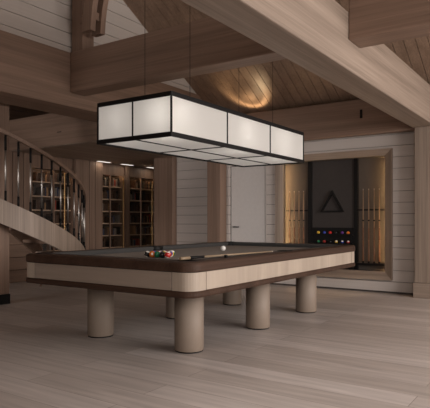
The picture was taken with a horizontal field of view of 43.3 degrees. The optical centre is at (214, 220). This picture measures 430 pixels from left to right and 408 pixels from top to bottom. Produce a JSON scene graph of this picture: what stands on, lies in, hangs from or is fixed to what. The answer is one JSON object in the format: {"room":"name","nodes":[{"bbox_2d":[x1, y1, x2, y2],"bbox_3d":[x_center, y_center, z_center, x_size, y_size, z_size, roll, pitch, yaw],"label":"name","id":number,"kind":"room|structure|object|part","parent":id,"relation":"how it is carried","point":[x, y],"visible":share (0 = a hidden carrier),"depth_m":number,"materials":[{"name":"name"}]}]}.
{"room":"games hall","nodes":[
{"label":"games hall","id":0,"kind":"room"},
{"bbox_2d":[9,105,49,119],"bbox_3d":[-5.560,-2.000,7.751,0.140,6.200,15.600,0,0,34],"label":"wall","id":1,"kind":"structure","parent":0,"point":[15,112],"depth_m":10.37,"materials":[{"name":"brown wood"}]},
{"bbox_2d":[9,113,173,168],"bbox_3d":[-1.448,-1.494,11.215,2.765,0.543,5.252,0,0,34],"label":"ceiling","id":2,"kind":"structure","parent":0,"point":[61,136],"depth_m":9.17,"materials":[{"name":"brown wood"}]},
{"bbox_2d":[0,0,195,93],"bbox_3d":[-3.539,-3.660,4.779,0.100,2.920,11.344,0,0,34],"label":"wall","id":3,"kind":"structure","parent":0,"point":[47,22],"depth_m":6.92,"materials":[{"name":"white wood"}]},
{"bbox_2d":[0,281,429,407],"bbox_3d":[0.016,1.160,4.035,13.500,0.120,15.700,0,0,34],"label":"floor","id":4,"kind":"structure","parent":0,"point":[359,349],"depth_m":4.48,"materials":[{"name":"brown wood"}]},
{"bbox_2d":[0,103,9,304],"bbox_3d":[-2.866,-0.525,7.146,0.216,3.250,0.226,0,0,34],"label":"timber post","id":5,"kind":"object","parent":4,"relation":"on","point":[4,108],"visible":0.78,"depth_m":7.11,"materials":[{"name":"brown wood"}]},
{"bbox_2d":[9,151,31,282],"bbox_3d":[-3.862,-0.062,9.566,0.555,2.325,1.110,0,0,34],"label":"pier","id":6,"kind":"object","parent":4,"relation":"on","point":[18,252],"visible":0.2,"depth_m":9.63,"materials":[{"name":"brown wood"}]},
{"bbox_2d":[0,128,85,286],"bbox_3d":[-3.046,-0.521,7.611,2.786,3.241,1.554,0,0,-31],"label":"curved staircase","id":7,"kind":"structure","parent":4,"relation":"on","point":[30,229],"depth_m":7.37,"materials":[{"name":"brown wood"}]},
{"bbox_3d":[-3.037,-1.106,7.608,2.786,2.071,1.539,0,0,-32],"label":"handrail","id":8,"kind":"part","parent":7,"relation":"part of","materials":[{"name":"brown wood"}]},
{"bbox_2d":[32,154,73,250],"bbox_3d":[-3.288,-0.065,10.482,0.520,2.330,1.010,0,0,34],"label":"bookcase","id":9,"kind":"object","parent":4,"relation":"on","point":[36,159],"visible":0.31,"depth_m":10.57,"materials":[{"name":"brown wood"}]},
{"bbox_2d":[32,172,37,180],"bbox_3d":[-3.407,-0.822,10.199,0.180,0.171,0.034,0,0,34],"label":"book","id":10,"kind":"object","parent":9,"relation":"on","point":[34,174],"visible":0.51,"depth_m":10.16,"materials":[{"name":"brown paper"}]},
{"bbox_2d":[32,200,38,208],"bbox_3d":[-3.404,-0.299,10.204,0.180,0.186,0.050,0,0,34],"label":"book","id":11,"kind":"object","parent":9,"relation":"on","point":[35,203],"visible":0.62,"depth_m":10.16,"materials":[{"name":"brown paper"}]},
{"bbox_2d":[36,187,40,195],"bbox_3d":[-3.337,-0.547,10.302,0.180,0.161,0.039,0,0,34],"label":"book","id":12,"kind":"object","parent":9,"relation":"on","point":[38,190],"visible":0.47,"depth_m":10.29,"materials":[{"name":"black paper"}]},
{"bbox_3d":[-3.462,-0.065,10.600,0.100,2.330,1.010,0,0,34],"label":"panel","id":13,"kind":"part","parent":9,"relation":"part of","materials":[{"name":"brown wood"}]},
{"bbox_2d":[46,200,50,209],"bbox_3d":[-3.202,-0.305,10.502,0.180,0.197,0.049,0,0,34],"label":"book","id":14,"kind":"object","parent":9,"relation":"on","point":[48,202],"visible":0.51,"depth_m":10.49,"materials":[{"name":"brown paper"}]},
{"bbox_3d":[-3.279,-0.725,10.476,0.338,0.022,0.948,0,0,34],"label":"shelf","id":15,"kind":"part","parent":9,"relation":"part of","materials":[{"name":"brown wood"}]},
{"bbox_3d":[-3.279,-0.455,10.476,0.338,0.022,0.948,0,0,34],"label":"shelf","id":16,"kind":"part","parent":9,"relation":"part of","materials":[{"name":"brown wood"}]},
{"bbox_3d":[-3.279,-0.195,10.476,0.338,0.022,0.948,0,0,34],"label":"shelf","id":17,"kind":"part","parent":9,"relation":"part of","materials":[{"name":"brown wood"}]},
{"bbox_2d":[56,202,61,209],"bbox_3d":[-3.095,-0.280,10.659,0.180,0.147,0.049,0,0,34],"label":"book","id":18,"kind":"object","parent":9,"relation":"on","point":[58,203],"visible":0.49,"depth_m":10.62,"materials":[{"name":"paper"}]},
{"bbox_2d":[57,213,63,222],"bbox_3d":[-3.054,-0.044,10.720,0.180,0.196,0.050,0,0,34],"label":"book","id":19,"kind":"object","parent":9,"relation":"on","point":[62,214],"visible":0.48,"depth_m":10.66,"materials":[{"name":"black paper"}]},
{"bbox_3d":[-2.936,-0.060,10.564,0.030,1.720,0.028,0,0,34],"label":"handle","id":20,"kind":"part","parent":9,"relation":"part of","materials":[{"name":"gold metal"}]},
{"bbox_2d":[73,159,102,249],"bbox_3d":[-2.772,-0.062,11.189,0.540,2.325,0.700,0,0,34],"label":"pier","id":21,"kind":"object","parent":4,"relation":"on","point":[90,173],"visible":0.41,"depth_m":11.07,"materials":[{"name":"brown wood"}]},
{"bbox_2d":[103,163,124,248],"bbox_3d":[-2.388,-0.065,11.811,0.520,2.330,0.720,0,0,34],"label":"bookcase","id":22,"kind":"object","parent":4,"relation":"on","point":[114,171],"visible":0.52,"depth_m":11.97,"materials":[{"name":"brown wood"}]},
{"bbox_3d":[-2.562,-0.065,11.928,0.100,2.330,0.720,0,0,34],"label":"panel","id":23,"kind":"part","parent":22,"relation":"part of","materials":[{"name":"brown wood"}]},
{"bbox_2d":[105,217,112,222],"bbox_3d":[-2.311,-0.012,11.817,0.180,0.132,0.053,0,0,34],"label":"book","id":24,"kind":"object","parent":22,"relation":"on","point":[106,218],"visible":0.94,"depth_m":11.80,"materials":[{"name":"black paper"}]},
{"bbox_3d":[-2.379,-0.725,11.805,0.338,0.022,0.658,0,0,34],"label":"shelf","id":25,"kind":"part","parent":22,"relation":"part of","materials":[{"name":"brown wood"}]},
{"bbox_3d":[-2.379,-0.455,11.805,0.338,0.022,0.658,0,0,34],"label":"shelf","id":26,"kind":"part","parent":22,"relation":"part of","materials":[{"name":"brown wood"}]},
{"bbox_2d":[112,203,118,210],"bbox_3d":[-2.206,-0.296,11.972,0.180,0.179,0.030,0,0,34],"label":"book","id":27,"kind":"object","parent":22,"relation":"on","point":[115,206],"visible":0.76,"depth_m":11.95,"materials":[{"name":"brown paper"}]},
{"bbox_2d":[112,215,119,222],"bbox_3d":[-2.193,-0.037,11.992,0.180,0.182,0.051,0,0,34],"label":"book","id":28,"kind":"object","parent":22,"relation":"on","point":[116,217],"visible":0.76,"depth_m":11.96,"materials":[{"name":"grey paper"}]},
{"bbox_2d":[113,227,119,234],"bbox_3d":[-2.179,0.227,12.012,0.180,0.173,0.049,0,0,34],"label":"book","id":29,"kind":"object","parent":22,"relation":"on","point":[117,228],"visible":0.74,"depth_m":11.97,"materials":[{"name":"grey paper"}]},
{"bbox_3d":[-2.017,-0.060,11.922,0.030,1.720,0.028,0,0,34],"label":"handle","id":30,"kind":"part","parent":22,"relation":"part of","materials":[{"name":"gold metal"}]},
{"bbox_2d":[124,165,128,247],"bbox_3d":[-2.147,-0.060,12.167,0.480,2.320,0.116,0,0,34],"label":"timber mullion","id":31,"kind":"object","parent":4,"relation":"on","point":[126,168],"visible":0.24,"depth_m":12.01,"materials":[{"name":"brown wood"}]},
{"bbox_2d":[129,166,153,246],"bbox_3d":[-1.821,-0.065,12.647,0.520,2.330,1.020,0,0,34],"label":"bookcase","id":32,"kind":"object","parent":4,"relation":"on","point":[140,174],"visible":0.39,"depth_m":12.68,"materials":[{"name":"brown wood"}]},
{"bbox_2d":[130,225,135,233],"bbox_3d":[-1.898,0.213,12.427,0.180,0.200,0.037,0,0,34],"label":"book","id":33,"kind":"object","parent":32,"relation":"on","point":[132,227],"visible":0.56,"depth_m":12.39,"materials":[{"name":"brown paper"}]},
{"bbox_2d":[130,180,135,187],"bbox_3d":[-1.886,-0.832,12.445,0.180,0.191,0.030,0,0,34],"label":"book","id":34,"kind":"object","parent":32,"relation":"on","point":[132,182],"visible":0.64,"depth_m":12.43,"materials":[{"name":"brown paper"}]},
{"bbox_2d":[132,239,139,244],"bbox_3d":[-1.827,0.497,12.531,0.180,0.154,0.052,0,0,34],"label":"book","id":35,"kind":"object","parent":32,"relation":"on","point":[137,241],"visible":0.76,"depth_m":12.49,"materials":[{"name":"red paper"}]},
{"bbox_3d":[-1.995,-0.065,12.765,0.100,2.330,1.020,0,0,34],"label":"panel","id":36,"kind":"part","parent":32,"relation":"part of","materials":[{"name":"brown wood"}]},
{"bbox_3d":[-1.812,-0.725,12.641,0.338,0.022,0.958,0,0,34],"label":"shelf","id":37,"kind":"part","parent":32,"relation":"part of","materials":[{"name":"brown wood"}]},
{"bbox_3d":[-1.812,-0.455,12.641,0.338,0.022,0.958,0,0,34],"label":"shelf","id":38,"kind":"part","parent":32,"relation":"part of","materials":[{"name":"brown wood"}]},
{"bbox_3d":[-1.478,-0.060,12.716,0.030,1.720,0.028,0,0,34],"label":"handle","id":39,"kind":"part","parent":32,"relation":"part of","materials":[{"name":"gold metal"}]},
{"bbox_2d":[154,157,176,245],"bbox_3d":[-0.971,-0.065,10.546,0.465,2.330,0.135,0,0,34],"label":"pier","id":40,"kind":"object","parent":4,"relation":"on","point":[165,168],"visible":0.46,"depth_m":10.47,"materials":[{"name":"brown wood"}]},
{"bbox_2d":[26,241,354,353],"bbox_3d":[-0.003,0.700,5.884,1.968,0.801,3.486,0,0,34],"label":"pool table","id":41,"kind":"object","parent":4,"relation":"on","point":[184,284],"visible":0.94,"depth_m":4.76,"materials":[{"name":"brown wood"}]},
{"bbox_3d":[-1.690,0.451,5.013,0.095,0.137,0.255,0,0,-11],"label":"corner panel","id":42,"kind":"part","parent":41,"relation":"part of","materials":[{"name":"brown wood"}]},
{"bbox_3d":[-1.093,0.831,5.172,0.248,0.514,0.248,0,0,34],"label":"leg","id":43,"kind":"part","parent":41,"relation":"part of","materials":[{"name":"brown wood"}]},
{"bbox_3d":[-0.970,0.451,4.457,1.572,0.137,0.019,0,0,34],"label":"panel","id":44,"kind":"part","parent":41,"relation":"part of","materials":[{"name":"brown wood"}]},
{"bbox_2d":[53,247,153,254],"bbox_3d":[-1.132,0.326,5.683,0.062,0.045,1.428,0,0,34],"label":"cushion","id":45,"kind":"object","parent":41,"relation":"on","point":[134,249],"depth_m":5.68,"materials":[{"name":"fabric"}]},
{"bbox_2d":[48,253,173,259],"bbox_3d":[-0.890,0.326,4.575,1.508,0.045,0.062,0,0,34],"label":"cushion","id":46,"kind":"object","parent":41,"relation":"on","point":[48,253],"depth_m":4.56,"materials":[{"name":"fabric"}]},
{"bbox_2d":[154,251,159,257],"bbox_3d":[-0.540,0.319,5.076,0.062,0.062,0.061,0,0,42],"label":"ball","id":47,"kind":"object","parent":41,"relation":"on","point":[156,254],"visible":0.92,"depth_m":5.05,"materials":[{"name":"green plastic"}]},
{"bbox_2d":[159,251,164,257],"bbox_3d":[-0.489,0.319,5.041,0.061,0.062,0.062,0,0,32],"label":"ball","id":48,"kind":"object","parent":41,"relation":"on","point":[161,254],"visible":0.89,"depth_m":5.02,"materials":[{"name":"black plastic"}]},
{"bbox_2d":[164,252,170,257],"bbox_3d":[-0.437,0.319,5.006,0.061,0.062,0.061,0,0,-3],"label":"ball","id":49,"kind":"object","parent":41,"relation":"on","point":[167,254],"visible":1,"depth_m":4.99,"materials":[{"name":"red plastic"}]},
{"bbox_3d":[-0.434,0.831,6.145,0.248,0.514,0.248,0,0,34],"label":"leg","id":50,"kind":"part","parent":41,"relation":"part of","materials":[{"name":"brown wood"}]},
{"bbox_3d":[-0.219,0.831,4.581,0.248,0.514,0.248,0,0,34],"label":"leg","id":51,"kind":"part","parent":41,"relation":"part of","materials":[{"name":"brown wood"}]},
{"bbox_3d":[-0.186,0.451,3.994,0.255,0.137,0.095,0,0,-11],"label":"corner panel","id":52,"kind":"part","parent":41,"relation":"part of","materials":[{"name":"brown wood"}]},
{"bbox_3d":[-0.003,0.343,5.884,1.968,0.079,3.486,0,0,34],"label":"rail","id":53,"kind":"part","parent":41,"relation":"part of","materials":[{"name":"brown wood"}]},
{"bbox_2d":[162,242,227,249],"bbox_3d":[-0.236,0.326,7.006,0.062,0.045,1.428,0,0,34],"label":"cushion","id":54,"kind":"object","parent":41,"relation":"on","point":[200,245],"depth_m":6.92,"materials":[{"name":"fabric"}]},
{"bbox_2d":[179,251,273,259],"bbox_3d":[0.141,0.284,4.544,0.025,0.025,1.305,0,0,38],"label":"pool cue","id":55,"kind":"object","parent":41,"relation":"on","point":[201,256],"visible":1,"depth_m":4.33,"materials":[{"name":"brown wood"}]},
{"bbox_3d":[0.225,0.831,7.118,0.248,0.514,0.248,0,0,34],"label":"leg","id":56,"kind":"part","parent":41,"relation":"part of","materials":[{"name":"brown wood"}]},
{"bbox_2d":[195,251,279,259],"bbox_3d":[0.230,0.326,4.761,0.062,0.045,1.428,0,0,34],"label":"pool cue","id":57,"kind":"object","parent":41,"relation":"on","point":[274,251],"depth_m":4.69,"materials":[{"name":"wood"}]},
{"bbox_3d":[0.440,0.831,5.554,0.248,0.514,0.248,0,0,34],"label":"leg","id":58,"kind":"part","parent":41,"relation":"part of","materials":[{"name":"brown wood"}]},
{"bbox_3d":[0.795,0.451,5.343,0.019,0.137,3.090,0,0,34],"label":"panel","id":59,"kind":"part","parent":41,"relation":"part of","materials":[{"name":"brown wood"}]},
{"bbox_2d":[232,242,332,247],"bbox_3d":[0.883,0.326,7.193,1.508,0.045,0.062,0,0,34],"label":"cushion","id":60,"kind":"object","parent":41,"relation":"on","point":[294,245],"depth_m":7.18,"materials":[{"name":"fabric"}]},
{"bbox_3d":[1.099,0.831,6.527,0.248,0.514,0.248,0,0,34],"label":"leg","id":61,"kind":"part","parent":41,"relation":"part of","materials":[{"name":"brown wood"}]},
{"bbox_2d":[207,162,225,242],"bbox_3d":[0.034,-0.195,9.805,0.280,2.590,0.215,0,0,34],"label":"pier","id":62,"kind":"object","parent":4,"relation":"on","point":[216,173],"visible":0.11,"depth_m":9.72,"materials":[{"name":"brown wood"}]},
{"bbox_2d":[413,126,429,298],"bbox_3d":[3.069,-0.115,7.715,0.410,2.430,0.278,0,0,34],"label":"column","id":63,"kind":"structure","parent":4,"relation":"on","point":[421,286],"depth_m":7.66,"materials":[{"name":"brown wood"}]},
{"bbox_2d":[181,0,429,127],"bbox_3d":[-0.220,-1.585,2.987,0.315,0.510,11.700,0,0,34],"label":"timber beam","id":64,"kind":"structure","parent":63,"relation":"on","point":[313,35],"depth_m":4.52,"materials":[{"name":"brown wood"}]},
{"bbox_2d":[349,0,429,47],"bbox_3d":[3.781,-1.870,3.176,6.100,0.560,0.300,0,0,34],"label":"timber beam","id":65,"kind":"structure","parent":64,"relation":"attached to","point":[371,22],"depth_m":4.61,"materials":[{"name":"brown wood"}]},
{"bbox_2d":[123,0,429,113],"bbox_3d":[-0.697,-3.406,2.857,13.642,3.802,12.950,0,0,34],"label":"ceiling","id":66,"kind":"structure","parent":0,"point":[248,89],"depth_m":8.47,"materials":[{"name":"brown wood"}]},
{"bbox_2d":[0,30,201,121],"bbox_3d":[-3.551,-1.845,5.135,0.560,0.710,11.520,0,0,34],"label":"timber beam","id":67,"kind":"structure","parent":66,"relation":"attached to","point":[34,75],"depth_m":6.79,"materials":[{"name":"brown wood"}]},
{"bbox_2d":[70,17,286,95],"bbox_3d":[-0.363,-1.935,6.200,3.525,0.530,0.260,0,0,34],"label":"timber beam","id":68,"kind":"structure","parent":67,"relation":"attached to","point":[207,45],"depth_m":6.21,"materials":[{"name":"brown wood"}]},
{"bbox_2d":[72,0,108,51],"bbox_3d":[-1.470,-2.900,6.868,0.923,1.400,0.315,0,0,34],"label":"post","id":69,"kind":"object","parent":68,"relation":"on","point":[88,16],"visible":0.88,"depth_m":6.91,"materials":[{"name":"brown wood"}]},
{"bbox_2d":[97,62,303,166],"bbox_3d":[0.002,-2.474,5.844,0.893,3.538,2.618,0,0,34],"label":"pendant lamp","id":70,"kind":"object","parent":66,"relation":"hanging from","point":[169,123],"visible":0.98,"depth_m":5.05,"materials":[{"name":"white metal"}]},
{"bbox_2d":[99,102,131,139],"bbox_3d":[-0.900,-0.896,4.894,0.420,0.315,0.004,0,0,34],"label":"diffuser","id":71,"kind":"object","parent":70,"relation":"attached to","point":[115,118],"depth_m":4.89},
{"bbox_2d":[133,96,169,135],"bbox_3d":[-0.545,-0.896,4.653,0.420,0.315,0.004,0,0,34],"label":"diffuser","id":72,"kind":"object","parent":70,"relation":"attached to","point":[151,114],"depth_m":4.65,"materials":[{"name":"white plastic"}]},
{"bbox_2d":[172,96,226,142],"bbox_3d":[-0.125,-0.896,4.888,0.004,0.315,0.847,0,0,34],"label":"diffuser","id":73,"kind":"object","parent":70,"relation":"attached to","point":[192,118],"depth_m":4.85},
{"bbox_3d":[0.002,-1.065,5.844,0.885,0.038,2.610,0,0,34],"label":"frame","id":74,"kind":"part","parent":70,"relation":"part of","materials":[{"name":"black metal"}]},
{"bbox_3d":[0.002,-0.724,5.844,0.893,0.038,2.618,0,0,34],"label":"frame","id":75,"kind":"part","parent":70,"relation":"part of","materials":[{"name":"black metal"}]},
{"bbox_2d":[108,137,294,165],"bbox_3d":[0.002,-0.722,5.844,0.845,0.004,2.570,0,0,34],"label":"diffuser","id":76,"kind":"object","parent":70,"relation":"attached to","point":[195,148],"depth_m":5.57,"materials":[{"name":"white plastic"}]},
{"bbox_2d":[228,113,269,152],"bbox_3d":[0.359,-0.896,5.603,0.004,0.315,0.860,0,0,34],"label":"diffuser","id":77,"kind":"object","parent":70,"relation":"attached to","point":[246,132],"depth_m":5.58,"materials":[{"name":"white plastic"}]},
{"bbox_2d":[271,126,302,159],"bbox_3d":[0.843,-0.896,6.317,0.004,0.315,0.847,0,0,34],"label":"diffuser","id":78,"kind":"object","parent":70,"relation":"attached to","point":[286,143],"depth_m":6.30,"materials":[{"name":"white plastic"}]},
{"bbox_2d":[177,131,414,294],"bbox_3d":[3.637,-0.700,7.555,11.450,3.600,0.070,0,0,34],"label":"wall","id":79,"kind":"structure","parent":0,"point":[191,174],"depth_m":8.57,"materials":[{"name":"white wood"}]},
{"bbox_2d":[231,166,266,242],"bbox_3d":[0.576,0.025,9.616,0.810,2.150,0.130,0,0,34],"label":"door","id":80,"kind":"structure","parent":79,"relation":"in","point":[248,184],"depth_m":9.60,"materials":[{"name":"paint"}]},
{"bbox_2d":[247,99,414,140],"bbox_3d":[4.108,-1.583,7.073,9.930,0.545,0.180,0,0,34],"label":"timber beam","id":81,"kind":"structure","parent":79,"relation":"attached to","point":[352,118],"depth_m":8.47,"materials":[{"name":"brown wood"}]},
{"bbox_2d":[275,148,392,280],"bbox_3d":[1.900,-0.093,8.756,1.963,1.986,0.230,0,0,34],"label":"niche","id":82,"kind":"object","parent":79,"relation":"attached to","point":[346,173],"visible":0.72,"depth_m":8.67,"materials":[{"name":"brown wood"}]},
{"bbox_2d":[289,191,290,242],"bbox_3d":[1.272,0.080,9.205,0.032,1.170,0.030,0,0,34],"label":"pool cue","id":83,"kind":"object","parent":82,"relation":"on","point":[289,191],"visible":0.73,"depth_m":9.20,"materials":[{"name":"brown wood"}]},
{"bbox_2d":[293,191,294,242],"bbox_3d":[1.341,0.080,9.158,0.032,1.170,0.030,0,0,34],"label":"pool cue","id":84,"kind":"object","parent":82,"relation":"on","point":[294,191],"visible":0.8,"depth_m":9.15,"materials":[{"name":"brown wood"}]},
{"bbox_3d":[1.397,-0.103,9.223,0.449,1.763,0.020,0,0,34],"label":"panel","id":85,"kind":"part","parent":82,"relation":"part of","materials":[{"name":"wood"}]},
{"bbox_2d":[298,211,299,242],"bbox_3d":[1.413,0.080,9.110,0.032,1.170,0.030,0,0,34],"label":"pool cue","id":86,"kind":"object","parent":82,"relation":"on","point":[298,211],"visible":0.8,"depth_m":9.10,"materials":[{"name":"brown wood"}]},
{"bbox_2d":[303,190,303,243],"bbox_3d":[1.483,0.080,9.062,0.032,1.170,0.030,0,0,34],"label":"pool cue","id":87,"kind":"object","parent":82,"relation":"on","point":[303,190],"visible":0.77,"depth_m":9.05,"materials":[{"name":"brown wood"}]},
{"bbox_2d":[320,190,343,211],"bbox_3d":[1.906,-0.312,8.815,0.400,0.355,0.044,0,0,34],"label":"rack","id":88,"kind":"object","parent":82,"relation":"attached to","point":[331,192],"visible":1,"depth_m":8.80,"materials":[{"name":"black wood"}]},
{"bbox_2d":[310,227,353,269],"bbox_3d":[1.895,0.445,8.786,0.717,0.660,0.095,0,0,34],"label":"ball rack","id":89,"kind":"object","parent":82,"relation":"in","point":[345,237],"visible":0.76,"depth_m":8.80,"materials":[{"name":"black metal"}]},
{"bbox_2d":[310,233,352,234],"bbox_3d":[1.891,0.224,8.780,0.717,0.022,0.079,0,0,34],"label":"shelf","id":90,"kind":"object","parent":89,"relation":"attached to","point":[310,233],"depth_m":8.78,"materials":[{"name":"black wood"}]},
{"bbox_2d":[310,242,352,244],"bbox_3d":[1.891,0.369,8.780,0.717,0.022,0.079,0,0,34],"label":"shelf","id":91,"kind":"object","parent":89,"relation":"attached to","point":[351,243],"depth_m":8.77,"materials":[{"name":"black wood"}]},
{"bbox_3d":[1.936,-0.103,8.846,0.723,1.763,0.040,0,0,34],"label":"panel","id":92,"kind":"part","parent":82,"relation":"part of","materials":[{"name":"grey leather"}]},
{"bbox_3d":[1.852,-1.036,8.684,1.963,0.101,0.058,0,0,34],"label":"frame rail","id":93,"kind":"part","parent":82,"relation":"part of","materials":[{"name":"brown wood"}]},
{"bbox_3d":[1.852,0.839,8.684,1.963,0.122,0.058,0,0,34],"label":"frame rail","id":94,"kind":"part","parent":82,"relation":"part of","materials":[{"name":"brown wood"}]},
{"bbox_2d":[362,188,363,262],"bbox_3d":[2.325,0.080,8.492,0.032,1.170,0.030,0,0,34],"label":"pool cue","id":95,"kind":"object","parent":82,"relation":"on","point":[363,188],"visible":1,"depth_m":8.48,"materials":[{"name":"brown wood"}]},
{"bbox_2d":[368,188,369,262],"bbox_3d":[2.397,0.080,8.443,0.032,1.170,0.030,0,0,34],"label":"pool cue","id":96,"kind":"object","parent":82,"relation":"on","point":[368,188],"visible":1,"depth_m":8.43,"materials":[{"name":"brown wood"}]},
{"bbox_2d":[356,262,384,265],"bbox_3d":[2.445,0.682,8.437,0.459,0.035,0.103,0,0,34],"label":"shelf","id":97,"kind":"object","parent":82,"relation":"attached to","point":[357,263],"depth_m":8.42,"materials":[{"name":"black wood"}]},
{"bbox_3d":[2.501,-0.103,8.475,0.513,1.763,0.020,0,0,34],"label":"panel","id":98,"kind":"part","parent":82,"relation":"part of","materials":[{"name":"wood"}]},
{"bbox_2d":[373,188,374,262],"bbox_3d":[2.469,0.080,8.395,0.032,1.170,0.030,0,0,34],"label":"pool cue","id":99,"kind":"object","parent":82,"relation":"on","point":[374,188],"visible":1,"depth_m":8.39,"materials":[{"name":"brown wood"}]},
{"bbox_2d":[378,188,379,263],"bbox_3d":[2.535,0.080,8.350,0.032,1.170,0.030,0,0,34],"label":"pool cue","id":100,"kind":"object","parent":82,"relation":"on","point":[379,188],"visible":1,"depth_m":8.34,"materials":[{"name":"brown wood"}]},
{"bbox_2d":[275,277,412,292],"bbox_3d":[3.623,1.000,7.534,11.450,0.144,0.042,0,0,34],"label":"baseboard","id":101,"kind":"structure","parent":79,"relation":"attached to","point":[323,282],"depth_m":8.41,"materials":[{"name":"white wood"}]}
]}

